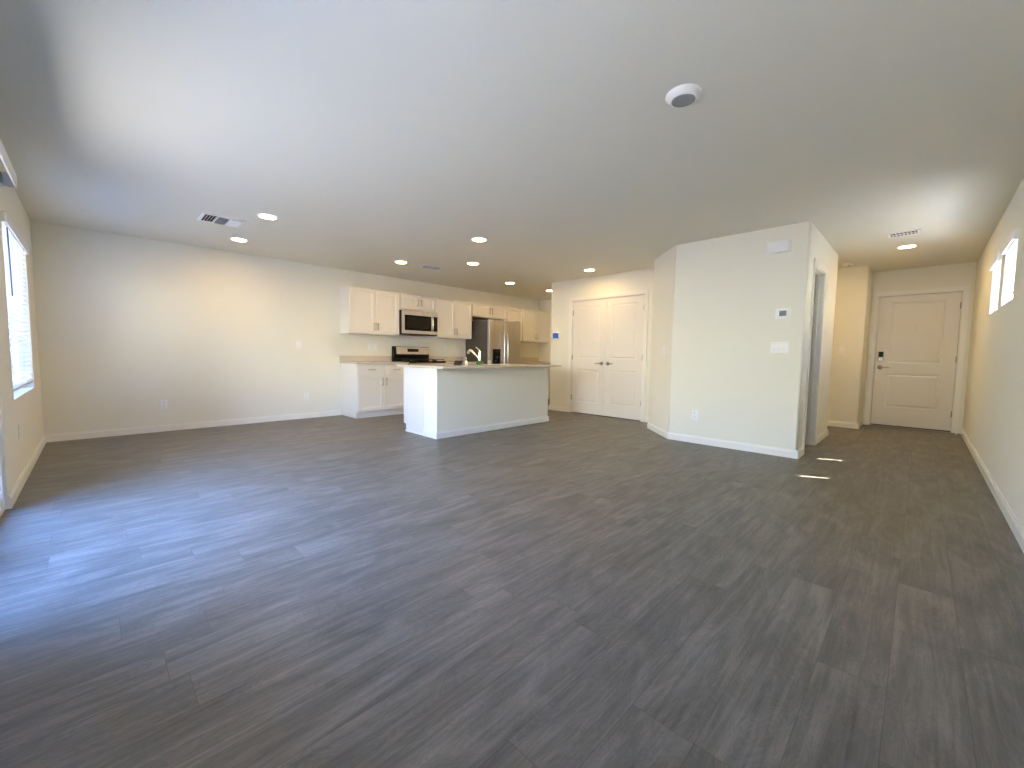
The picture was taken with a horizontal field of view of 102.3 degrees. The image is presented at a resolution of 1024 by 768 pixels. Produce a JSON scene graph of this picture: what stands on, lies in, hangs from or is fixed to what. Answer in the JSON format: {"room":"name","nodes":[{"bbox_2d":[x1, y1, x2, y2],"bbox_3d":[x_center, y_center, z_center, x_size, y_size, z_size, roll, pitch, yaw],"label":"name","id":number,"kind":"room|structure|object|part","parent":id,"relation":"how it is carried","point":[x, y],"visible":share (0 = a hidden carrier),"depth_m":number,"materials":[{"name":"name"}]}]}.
{"room":"empty living room","nodes":[
{"label":"empty living room","id":0,"kind":"room"},
{"bbox_2d":[0,160,43,509],"bbox_3d":[-2.599,-0.291,1.864,7.601,2.547,0.120,5,6,45],"label":"wall","id":1,"kind":"structure","parent":0,"point":[23,406],"depth_m":3.35,"materials":[{"name":"white paint"}]},
{"bbox_2d":[0,448,4,517],"bbox_3d":[-2.644,-0.143,1.909,1.930,2.045,0.100,5,6,45],"label":"door","id":2,"kind":"structure","parent":1,"relation":"in","point":[2,504],"depth_m":2.65,"materials":[{"name":"white plastic"}]},
{"bbox_2d":[0,139,16,188],"bbox_3d":[-2.532,-1.253,1.917,2.070,0.088,0.126,5,6,45],"label":"vertical blind","id":3,"kind":"object","parent":1,"relation":"attached to","point":[9,179],"visible":1,"depth_m":2.54,"materials":[{"name":"white plastic"}]},
{"bbox_2d":[8,317,20,383],"bbox_3d":[-4.311,-0.607,3.469,1.480,1.377,0.060,5,6,45],"label":"window","id":4,"kind":"structure","parent":1,"relation":"in","point":[14,360],"depth_m":3.99,"materials":[{"name":"white glass"}]},
{"bbox_3d":[-4.310,-0.607,3.469,1.396,1.293,0.004,5,6,45],"label":"glass pane","id":5,"kind":"part","parent":4,"relation":"part of","materials":[{"name":"glass"}]},
{"bbox_2d":[1,211,32,391],"bbox_3d":[-4.242,-0.637,3.536,1.476,1.321,0.083,5,6,45],"label":"window blind","id":6,"kind":"object","parent":1,"relation":"attached to","point":[14,245],"visible":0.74,"depth_m":3.51,"materials":[{"name":"white plastic"}]},
{"bbox_3d":[-3.832,-0.583,3.112,0.002,1.262,0.056,5,6,45],"label":"ladder cord","id":7,"kind":"part","parent":6,"relation":"part of","materials":[{"name":"white fabric"}]},
{"bbox_3d":[-4.115,-0.606,3.393,0.002,1.262,0.056,5,6,45],"label":"ladder cord","id":8,"kind":"part","parent":6,"relation":"part of","materials":[{"name":"white fabric"}]},
{"bbox_3d":[-4.388,-0.628,3.663,0.002,1.262,0.056,5,6,45],"label":"ladder cord","id":9,"kind":"part","parent":6,"relation":"part of","materials":[{"name":"white fabric"}]},
{"bbox_3d":[-4.260,0.013,3.571,1.468,0.018,0.052,5,6,45],"label":"rail","id":10,"kind":"part","parent":6,"relation":"part of","materials":[{"name":"white plastic"}]},
{"bbox_3d":[-4.672,-0.651,3.943,0.002,1.262,0.056,5,6,45],"label":"ladder cord","id":11,"kind":"part","parent":6,"relation":"part of","materials":[{"name":"white fabric"}]},
{"bbox_2d":[18,423,20,438],"bbox_3d":[-3.813,0.367,3.197,0.072,0.116,0.009,5,6,45],"label":"wall outlet","id":12,"kind":"object","parent":1,"relation":"attached to","point":[19,427],"visible":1,"depth_m":3.18,"materials":[{"name":"white plastic"}]},
{"bbox_2d":[8,435,45,508],"bbox_3d":[-4.273,0.695,3.676,2.767,0.088,0.014,5,6,45],"label":"baseboard","id":13,"kind":"structure","parent":1,"relation":"attached to","point":[15,491],"depth_m":3.25,"materials":[{"name":"white paint"}]},
{"bbox_2d":[30,220,538,434],"bbox_3d":[-2.010,-0.702,7.954,0.160,2.547,9.698,5,6,45],"label":"wall","id":14,"kind":"structure","parent":0,"point":[126,324],"depth_m":5.50,"materials":[{"name":"white paint"}]},
{"bbox_2d":[160,400,167,408],"bbox_3d":[-4.526,0.264,5.369,0.009,0.116,0.072,5,6,45],"label":"wall outlet","id":15,"kind":"object","parent":14,"relation":"attached to","point":[163,403],"visible":1,"depth_m":5.37,"materials":[{"name":"white plastic"}]},
{"bbox_2d":[45,410,341,441],"bbox_3d":[-4.083,0.549,5.837,0.014,0.088,3.358,5,6,45],"label":"baseboard","id":16,"kind":"structure","parent":14,"relation":"attached to","point":[215,423],"depth_m":5.49,"materials":[{"name":"white paint"}]},
{"bbox_2d":[296,341,300,348],"bbox_3d":[-3.353,-0.613,6.484,0.009,0.116,0.072,5,6,45],"label":"wall plate","id":17,"kind":"object","parent":14,"relation":"attached to","point":[298,343],"visible":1,"depth_m":6.48,"materials":[{"name":"white plastic"}]},
{"bbox_2d":[304,393,308,399],"bbox_3d":[-3.291,0.197,6.613,0.009,0.116,0.072,5,6,45],"label":"wall outlet","id":18,"kind":"object","parent":14,"relation":"attached to","point":[306,395],"visible":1,"depth_m":6.61,"materials":[{"name":"white plastic"}]},
{"bbox_2d":[340,356,390,361],"bbox_3d":[-2.566,-0.447,7.282,0.020,0.100,0.940,5,6,45],"label":"backsplash","id":19,"kind":"structure","parent":14,"relation":"attached to","point":[342,358],"depth_m":7.24,"materials":[{"name":"stone"}]},
{"bbox_2d":[340,286,398,335],"bbox_3d":[-2.422,-1.229,7.105,0.385,0.755,0.915,5,6,45],"label":"upper cabinet","id":20,"kind":"object","parent":14,"relation":"attached to","point":[363,311],"visible":1,"depth_m":6.93,"materials":[{"name":"white paint"}]},
{"bbox_3d":[-2.475,-1.215,6.844,0.020,0.725,0.444,5,6,45],"label":"door","id":21,"kind":"part","parent":20,"relation":"part of","materials":[{"name":"white paint"}]},
{"bbox_3d":[-2.160,-1.233,7.161,0.020,0.725,0.444,5,6,45],"label":"door","id":22,"kind":"part","parent":20,"relation":"part of","materials":[{"name":"white paint"}]},
{"bbox_2d":[399,293,435,312],"bbox_3d":[-1.822,-1.494,7.690,0.385,0.292,0.772,5,6,45],"label":"upper cabinet","id":23,"kind":"object","parent":14,"relation":"attached to","point":[411,302],"visible":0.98,"depth_m":7.55,"materials":[{"name":"white paint"}]},
{"bbox_3d":[-1.850,-1.481,7.454,0.020,0.262,0.372,5,6,45],"label":"door","id":24,"kind":"part","parent":23,"relation":"part of","materials":[{"name":"white paint"}]},
{"bbox_2d":[399,310,437,335],"bbox_3d":[-1.803,-1.123,7.692,0.451,0.432,0.764,5,6,45],"label":"microwave","id":25,"kind":"object","parent":23,"relation":"attached to","point":[411,323],"visible":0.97,"depth_m":7.53,"materials":[{"name":"silver metal"}]},
{"bbox_3d":[-1.447,-1.124,7.799,0.004,0.273,0.085,5,6,45],"label":"control panel","id":26,"kind":"part","parent":25,"relation":"part of","materials":[{"name":"black glass"}]},
{"bbox_3d":[-1.586,-1.496,7.720,0.020,0.262,0.372,5,6,45],"label":"door","id":27,"kind":"part","parent":23,"relation":"part of","materials":[{"name":"white paint"}]},
{"bbox_2d":[429,356,462,360],"bbox_3d":[-1.367,-0.515,8.489,0.020,0.100,0.909,5,6,45],"label":"backsplash","id":28,"kind":"structure","parent":14,"relation":"attached to","point":[430,357],"depth_m":8.50,"materials":[{"name":"stone"}]},
{"bbox_2d":[426,298,471,338],"bbox_3d":[-1.241,-1.296,8.294,0.385,0.755,0.878,5,6,45],"label":"upper cabinet","id":29,"kind":"object","parent":14,"relation":"attached to","point":[454,316],"visible":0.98,"depth_m":8.17,"materials":[{"name":"white paint"}]},
{"bbox_3d":[-1.288,-1.282,8.039,0.020,0.725,0.426,5,6,45],"label":"door","id":30,"kind":"part","parent":29,"relation":"part of","materials":[{"name":"white paint"}]},
{"bbox_3d":[-0.986,-1.299,8.343,0.020,0.725,0.426,5,6,45],"label":"door","id":31,"kind":"part","parent":29,"relation":"part of","materials":[{"name":"white paint"}]},
{"bbox_2d":[472,302,506,319],"bbox_3d":[-0.570,-1.564,8.951,0.385,0.292,1.012,5,6,45],"label":"upper cabinet","id":32,"kind":"object","parent":14,"relation":"attached to","point":[479,310],"visible":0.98,"depth_m":8.82,"materials":[{"name":"white paint"}]},
{"bbox_3d":[-0.640,-1.549,8.672,0.020,0.262,0.492,5,6,45],"label":"door","id":33,"kind":"part","parent":32,"relation":"part of","materials":[{"name":"white paint"}]},
{"bbox_3d":[-0.292,-1.569,9.023,0.020,0.262,0.492,5,6,45],"label":"door","id":34,"kind":"part","parent":32,"relation":"part of","materials":[{"name":"white paint"}]},
{"bbox_2d":[502,307,521,341],"bbox_3d":[-0.039,-1.363,9.504,0.385,0.755,0.496,5,6,45],"label":"upper cabinet","id":35,"kind":"object","parent":14,"relation":"attached to","point":[513,314],"visible":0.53,"depth_m":9.40,"materials":[{"name":"white paint"}]},
{"bbox_2d":[520,357,538,360],"bbox_3d":[0.154,-0.601,10.020,0.020,0.100,1.471,5,6,45],"label":"backsplash","id":36,"kind":"structure","parent":14,"relation":"attached to","point":[521,358],"depth_m":10.29,"materials":[{"name":"stone"}]},
{"bbox_2d":[522,309,548,342],"bbox_3d":[0.474,-1.392,10.021,0.385,0.755,0.953,5,6,45],"label":"upper cabinet","id":37,"kind":"object","parent":14,"relation":"attached to","point":[535,324],"visible":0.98,"depth_m":9.89,"materials":[{"name":"white paint"}]},
{"bbox_3d":[0.414,-1.378,9.752,0.020,0.725,0.463,5,6,45],"label":"door","id":38,"kind":"part","parent":37,"relation":"part of","materials":[{"name":"white paint"}]},
{"bbox_3d":[0.742,-1.396,10.083,0.020,0.725,0.463,5,6,45],"label":"door","id":39,"kind":"part","parent":37,"relation":"part of","materials":[{"name":"white paint"}]},
{"bbox_2d":[0,399,1023,767],"bbox_3d":[0.721,0.744,5.421,7.741,0.120,9.558,5,6,45],"label":"floor","id":40,"kind":"structure","parent":0,"point":[570,589],"depth_m":1.76,"materials":[{"name":"laminate"}]},
{"bbox_2d":[341,363,403,418],"bbox_3d":[-2.341,0.089,7.102,0.654,0.878,0.919,5,6,45],"label":"base cabinet","id":41,"kind":"object","parent":40,"relation":"on","point":[367,390],"visible":0.84,"depth_m":6.83,"materials":[{"name":"white paint"}]},
{"bbox_3d":[-2.295,-0.233,6.721,0.020,0.150,0.446,5,6,45],"label":"drawer","id":42,"kind":"part","parent":41,"relation":"part of","materials":[{"name":"white paint"}]},
{"bbox_3d":[-2.300,0.148,6.748,0.020,0.580,0.446,5,6,45],"label":"door","id":43,"kind":"part","parent":41,"relation":"part of","materials":[{"name":"white paint"}]},
{"bbox_2d":[340,356,408,363],"bbox_3d":[-2.345,-0.415,7.064,0.643,0.128,0.940,5,6,45],"label":"countertop","id":44,"kind":"structure","parent":41,"relation":"on","point":[343,359],"depth_m":7.12,"materials":[{"name":"stone"}]},
{"bbox_3d":[-1.979,-0.251,7.040,0.020,0.150,0.446,5,6,45],"label":"drawer","id":45,"kind":"part","parent":41,"relation":"part of","materials":[{"name":"white paint"}]},
{"bbox_3d":[-1.984,0.130,7.066,0.020,0.580,0.446,5,6,45],"label":"door","id":46,"kind":"part","parent":41,"relation":"part of","materials":[{"name":"white paint"}]},
{"bbox_2d":[392,346,445,363],"bbox_3d":[-1.704,-0.113,7.656,0.701,1.160,0.766,5,6,45],"label":"gas range","id":47,"kind":"object","parent":40,"relation":"on","point":[413,355],"visible":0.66,"depth_m":7.68,"materials":[{"name":"silver metal"}]},
{"bbox_2d":[392,361,445,362],"bbox_3d":[-1.724,-0.415,7.659,0.635,0.028,0.766,5,6,45],"label":"cooktop","id":48,"kind":"object","parent":47,"relation":"in","point":[392,361],"depth_m":7.41,"materials":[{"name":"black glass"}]},
{"bbox_3d":[-1.509,-0.333,7.450,0.042,0.093,0.742,5,6,45],"label":"panel","id":49,"kind":"part","parent":47,"relation":"part of","materials":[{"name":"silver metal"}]},
{"bbox_2d":[404,367,548,438],"bbox_3d":[-0.465,0.180,6.143,0.848,0.876,2.172,5,6,45],"label":"kitchen island","id":50,"kind":"object","parent":40,"relation":"on","point":[459,402],"visible":0.84,"depth_m":5.55,"materials":[{"name":"white paint"}]},
{"bbox_3d":[-1.305,0.215,5.475,0.490,0.876,0.006,5,6,45],"label":"panel","id":51,"kind":"part","parent":50,"relation":"part of","materials":[{"name":"white paint"}]},
{"bbox_2d":[396,364,561,368],"bbox_3d":[-0.398,-0.267,6.037,1.080,0.027,2.260,5,6,45],"label":"island countertop","id":52,"kind":"structure","parent":50,"relation":"on","point":[436,366],"depth_m":5.53,"materials":[{"name":"stone"}]},
{"bbox_2d":[453,361,464,364],"bbox_3d":[-0.725,-0.289,5.650,0.120,0.062,0.113,2,4,20],"label":"folded card","id":53,"kind":"object","parent":52,"relation":"on","point":[455,362],"visible":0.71,"depth_m":5.63,"materials":[{"name":"white"}]},
{"bbox_2d":[467,347,480,360],"bbox_3d":[-0.551,-0.411,5.997,0.303,0.264,0.054,5,6,45],"label":"kitchen faucet","id":54,"kind":"object","parent":52,"relation":"on","point":[478,356],"visible":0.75,"depth_m":5.93,"materials":[{"name":"silver metal"}]},
{"bbox_3d":[-0.560,-0.434,6.005,0.276,0.152,0.038,5,6,45],"label":"spout","id":55,"kind":"part","parent":54,"relation":"part of","materials":[{"name":"silver metal"}]},
{"bbox_3d":[-0.277,0.589,5.978,0.302,0.088,2.172,5,6,45],"label":"baseboard","id":56,"kind":"part","parent":50,"relation":"part of","materials":[{"name":"white paint"}]},
{"bbox_2d":[465,319,520,363],"bbox_3d":[-0.385,-0.465,8.875,0.823,1.765,0.915,5,6,45],"label":"refrigerator","id":57,"kind":"object","parent":40,"relation":"on","point":[498,341],"visible":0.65,"depth_m":8.54,"materials":[{"name":"grey metal"}]},
{"bbox_3d":[-0.339,-0.473,8.483,0.066,1.670,0.420,5,6,45],"label":"door","id":58,"kind":"part","parent":57,"relation":"part of","materials":[{"name":"silver metal"}]},
{"bbox_3d":[-0.174,-0.575,8.546,0.075,0.954,0.015,5,6,45],"label":"handle","id":59,"kind":"part","parent":57,"relation":"part of","materials":[{"name":"silver metal"}]},
{"bbox_3d":[-0.016,-0.491,8.808,0.066,1.670,0.485,5,6,45],"label":"door","id":60,"kind":"part","parent":57,"relation":"part of","materials":[{"name":"silver metal"}]},
{"bbox_3d":[0.371,-0.064,9.833,0.654,0.878,1.469,5,6,45],"label":"base cabinet","id":61,"kind":"object","parent":40,"relation":"on","visible":0},
{"bbox_2d":[520,357,549,362],"bbox_3d":[0.375,-0.568,9.803,0.643,0.128,1.471,5,6,45],"label":"countertop","id":62,"kind":"structure","parent":61,"relation":"on","point":[522,359],"depth_m":10.16,"materials":[{"name":"stone"}]},
{"bbox_3d":[-1.149,0.022,8.302,0.654,0.878,0.908,5,6,45],"label":"base cabinet","id":63,"kind":"object","parent":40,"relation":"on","visible":0},
{"bbox_2d":[429,356,475,363],"bbox_3d":[-1.147,-0.483,8.271,0.643,0.128,0.909,5,6,45],"label":"countertop","id":64,"kind":"structure","parent":63,"relation":"on","point":[449,360],"depth_m":8.46,"materials":[{"name":"stone"}]},
{"bbox_2d":[0,0,1023,299],"bbox_3d":[0.741,-1.856,5.228,7.841,0.200,9.798,5,6,45],"label":"ceiling","id":65,"kind":"structure","parent":0,"point":[376,134],"depth_m":2.51,"materials":[{"name":"beige paint"}]},
{"bbox_2d":[197,212,245,227],"bbox_3d":[-3.104,-1.741,4.415,0.330,0.017,0.380,5,6,45],"label":"ceiling vent","id":66,"kind":"object","parent":65,"relation":"in","point":[205,217],"visible":1,"depth_m":4.39,"materials":[{"name":"white metal"}]},
{"bbox_2d":[230,237,247,241],"bbox_3d":[-3.408,-1.800,5.153,0.192,0.009,0.192,5,6,45],"label":"recessed light","id":67,"kind":"object","parent":65,"relation":"in","point":[231,238],"visible":1,"depth_m":5.14,"materials":[{"name":"white plastic"}]},
{"bbox_2d":[257,213,277,219],"bbox_3d":[-2.524,-1.727,4.265,0.192,0.009,0.192,5,6,45],"label":"recessed light","id":68,"kind":"object","parent":65,"relation":"in","point":[261,215],"visible":1,"depth_m":4.25,"materials":[{"name":"white plastic"}]},
{"bbox_2d":[394,261,407,263],"bbox_3d":[-1.692,-1.856,6.294,0.192,0.009,0.192,5,6,45],"label":"recessed light","id":69,"kind":"object","parent":65,"relation":"in","point":[399,262],"visible":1,"depth_m":6.31,"materials":[{"name":"white plastic"}]},
{"bbox_2d":[419,265,443,269],"bbox_3d":[-1.295,-1.871,6.643,0.220,0.017,0.340,5,6,45],"label":"ceiling vent","id":70,"kind":"object","parent":65,"relation":"in","point":[423,266],"visible":1,"depth_m":6.62,"materials":[{"name":"white metal"}]},
{"bbox_2d":[467,262,478,264],"bbox_3d":[-0.599,-1.844,6.333,0.192,0.009,0.192,5,6,45],"label":"recessed light","id":71,"kind":"object","parent":65,"relation":"in","point":[468,263],"visible":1,"depth_m":6.31,"materials":[{"name":"white plastic"}]},
{"bbox_2d":[471,237,486,241],"bbox_3d":[-0.401,-1.751,5.014,0.192,0.009,0.192,5,6,45],"label":"recessed light","id":72,"kind":"object","parent":65,"relation":"in","point":[475,239],"visible":1,"depth_m":5.00,"materials":[{"name":"white plastic"}]},
{"bbox_2d":[665,83,701,107],"bbox_3d":[0.916,-1.528,2.204,0.184,0.034,0.184,5,6,45],"label":"smoke detector","id":73,"kind":"object","parent":65,"relation":"attached to","point":[684,95],"visible":1,"depth_m":2.17,"materials":[{"name":"white plastic"}]},
{"bbox_2d":[843,262,854,265],"bbox_3d":[4.884,-1.733,5.983,0.136,0.041,0.136,5,6,45],"label":"smoke detector","id":74,"kind":"object","parent":65,"relation":"attached to","point":[846,263],"visible":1,"depth_m":5.94,"materials":[{"name":"white plastic"}]},
{"bbox_2d":[887,229,920,237],"bbox_3d":[4.332,-1.655,4.562,0.270,0.017,0.220,5,6,45],"label":"ceiling vent","id":75,"kind":"object","parent":65,"relation":"in","point":[917,231],"visible":1,"depth_m":4.55,"materials":[{"name":"white metal"}]},
{"bbox_2d":[897,244,917,248],"bbox_3d":[4.860,-1.687,5.079,0.192,0.009,0.192,5,6,45],"label":"recessed light","id":76,"kind":"object","parent":65,"relation":"in","point":[911,245],"visible":1,"depth_m":5.06,"materials":[{"name":"white plastic"}]},
{"bbox_2d":[538,299,551,361],"bbox_3d":[1.405,-0.841,9.891,1.954,2.447,0.120,5,6,45],"label":"wall","id":77,"kind":"structure","parent":0,"point":[544,349],"depth_m":10.34,"materials":[{"name":"white paint"}]},
{"bbox_2d":[550,268,653,421],"bbox_3d":[2.179,-0.688,7.816,2.316,2.447,1.745,5,6,45],"label":"wall","id":78,"kind":"structure","parent":0,"point":[562,291],"depth_m":7.62,"materials":[{"name":"white paint"}]},
{"bbox_2d":[552,332,559,339],"bbox_3d":[0.840,-0.917,7.883,0.190,0.140,0.028,5,6,45],"label":"alarm keypad","id":79,"kind":"object","parent":78,"relation":"attached to","point":[555,335],"visible":1,"depth_m":7.87,"materials":[{"name":"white plastic"}]},
{"bbox_2d":[548,405,566,411],"bbox_3d":[1.238,0.448,8.311,0.443,0.088,1.059,5,6,45],"label":"baseboard","id":80,"kind":"structure","parent":78,"relation":"attached to","point":[550,407],"depth_m":7.93,"materials":[{"name":"white paint"}]},
{"bbox_2d":[571,298,606,415],"bbox_3d":[1.354,-0.478,7.418,0.712,2.033,0.091,5,6,45],"label":"door","id":81,"kind":"structure","parent":78,"relation":"in","point":[589,316],"depth_m":7.41,"materials":[{"name":"white paint"}]},
{"bbox_2d":[567,289,648,421],"bbox_3d":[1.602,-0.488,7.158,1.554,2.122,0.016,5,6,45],"label":"trim","id":82,"kind":"structure","parent":78,"relation":"attached to","point":[646,292],"depth_m":6.78,"materials":[{"name":"white paint"}]},
{"bbox_2d":[603,295,644,419],"bbox_3d":[1.863,-0.437,6.915,0.712,2.033,0.091,5,6,45],"label":"door","id":83,"kind":"structure","parent":78,"relation":"in","point":[624,315],"depth_m":6.91,"materials":[{"name":"white paint"}]},
{"bbox_2d":[649,221,816,449],"bbox_3d":[2.480,-0.507,5.235,0.817,2.447,2.194,-1,4,-23],"label":"wall","id":84,"kind":"structure","parent":0,"point":[716,301],"depth_m":4.73,"materials":[{"name":"white paint"}]},
{"bbox_2d":[692,410,697,419],"bbox_3d":[2.246,0.377,5.071,0.072,0.116,0.009,5,6,45],"label":"wall outlet","id":85,"kind":"object","parent":84,"relation":"attached to","point":[694,412],"visible":1,"depth_m":5.07,"materials":[{"name":"white plastic"}]},
{"bbox_2d":[647,422,802,458],"bbox_3d":[2.435,0.670,5.299,0.784,0.088,2.233,-1,4,-23],"label":"baseboard","id":86,"kind":"structure","parent":84,"relation":"attached to","point":[796,454],"depth_m":4.79,"materials":[{"name":"white paint"}]},
{"bbox_2d":[766,239,791,254],"bbox_3d":[2.820,-1.451,4.372,0.230,0.120,0.048,5,6,45],"label":"door chime","id":87,"kind":"object","parent":84,"relation":"attached to","point":[781,246],"visible":1,"depth_m":4.35,"materials":[{"name":"white plastic"}]},
{"bbox_2d":[770,342,788,352],"bbox_3d":[2.860,-0.390,4.417,0.164,0.116,0.010,5,6,45],"label":"light switch","id":88,"kind":"object","parent":84,"relation":"attached to","point":[776,347],"visible":1,"depth_m":4.41,"materials":[{"name":"white plastic"}]},
{"bbox_2d":[775,308,790,318],"bbox_3d":[2.870,-0.748,4.375,0.138,0.108,0.028,5,6,45],"label":"thermostat","id":89,"kind":"object","parent":84,"relation":"attached to","point":[783,313],"visible":1,"depth_m":4.37,"materials":[{"name":"white plastic"}]},
{"bbox_2d":[802,258,827,454],"bbox_3d":[3.478,-0.297,4.734,0.016,2.122,0.785,5,6,45],"label":"trim","id":90,"kind":"structure","parent":84,"relation":"attached to","point":[817,263],"depth_m":4.60,"materials":[{"name":"white paint"}]},
{"bbox_2d":[815,229,838,435],"bbox_3d":[3.205,-0.528,5.676,1.721,2.447,1.634,5,6,45],"label":"wall","id":91,"kind":"structure","parent":0,"point":[824,252],"depth_m":5.28,"materials":[{"name":"white paint"}]},
{"bbox_2d":[805,267,824,444],"bbox_3d":[3.430,-0.271,4.784,0.120,2.062,0.665,5,6,45],"label":"trim","id":92,"kind":"structure","parent":91,"relation":"attached to","point":[819,275],"depth_m":5.00,"materials":[{"name":"white paint"}]},
{"bbox_2d":[817,429,828,443],"bbox_3d":[3.458,0.634,6.017,1.735,0.088,0.916,5,6,45],"label":"baseboard","id":93,"kind":"structure","parent":91,"relation":"attached to","point":[824,434],"depth_m":5.39,"materials":[{"name":"white paint"}]},
{"bbox_2d":[828,266,872,422],"bbox_3d":[4.814,-0.607,7.125,1.964,2.447,0.654,5,6,45],"label":"wall","id":94,"kind":"structure","parent":0,"point":[854,284],"depth_m":6.33,"materials":[{"name":"white paint"}]},
{"bbox_2d":[839,347,844,353],"bbox_3d":[5.098,-0.518,6.379,0.072,0.116,0.010,5,6,45],"label":"light switch","id":95,"kind":"object","parent":94,"relation":"attached to","point":[841,349],"visible":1,"depth_m":6.38,"materials":[{"name":"white plastic"}]},
{"bbox_2d":[827,419,862,428],"bbox_3d":[4.793,0.571,7.189,1.978,0.088,0.650,5,6,45],"label":"baseboard","id":96,"kind":"structure","parent":94,"relation":"attached to","point":[830,423],"depth_m":6.40,"materials":[{"name":"white paint"}]},
{"bbox_2d":[862,262,976,433],"bbox_3d":[6.119,-0.490,6.409,1.306,2.547,0.160,5,6,45],"label":"wall","id":97,"kind":"structure","parent":0,"point":[961,274],"depth_m":6.11,"materials":[{"name":"white paint"}]},
{"bbox_2d":[870,424,950,432],"bbox_3d":[6.149,0.681,6.405,0.898,0.011,0.133,5,6,45],"label":"trim","id":98,"kind":"structure","parent":97,"relation":"attached to","point":[870,424],"depth_m":6.34,"materials":[{"name":"wood"}]},
{"bbox_2d":[870,292,961,431],"bbox_3d":[6.149,-0.335,6.310,0.903,2.036,0.101,5,6,45],"label":"door","id":99,"kind":"structure","parent":97,"relation":"in","point":[917,341],"depth_m":6.29,"materials":[{"name":"white paint"}]},
{"bbox_2d":[864,285,970,433],"bbox_3d":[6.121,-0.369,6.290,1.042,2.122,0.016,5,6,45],"label":"trim","id":100,"kind":"structure","parent":97,"relation":"attached to","point":[966,289],"depth_m":6.02,"materials":[{"name":"white paint"}]},
{"bbox_2d":[962,178,1023,528],"bbox_3d":[3.442,-0.268,2.676,0.160,2.547,9.538,5,6,45],"label":"wall","id":101,"kind":"structure","parent":0,"point":[993,417],"depth_m":3.52,"materials":[{"name":"white paint"}]},
{"bbox_2d":[961,428,1023,552],"bbox_3d":[3.250,0.860,2.698,0.014,0.088,9.210,5,6,45],"label":"baseboard","id":102,"kind":"structure","parent":101,"relation":"attached to","point":[1014,524],"depth_m":3.01,"materials":[{"name":"white paint"}]},
{"bbox_2d":[989,252,1001,309],"bbox_3d":[4.769,-0.996,4.051,0.089,0.484,0.656,5,6,45],"label":"window blind","id":103,"kind":"object","parent":101,"relation":"attached to","point":[996,262],"visible":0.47,"depth_m":4.11,"materials":[{"name":"white plastic"}]},
{"bbox_2d":[1001,229,1018,300],"bbox_3d":[4.121,-0.959,3.399,0.089,0.484,0.656,5,6,45],"label":"window blind","id":104,"kind":"object","parent":101,"relation":"attached to","point":[1010,245],"visible":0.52,"depth_m":3.44,"materials":[{"name":"white plastic"}]},
{"bbox_3d":[4.144,-0.727,3.418,0.052,0.018,0.610,5,6,45],"label":"rail","id":105,"kind":"part","parent":104,"relation":"part of","materials":[{"name":"white plastic"}]}
]}

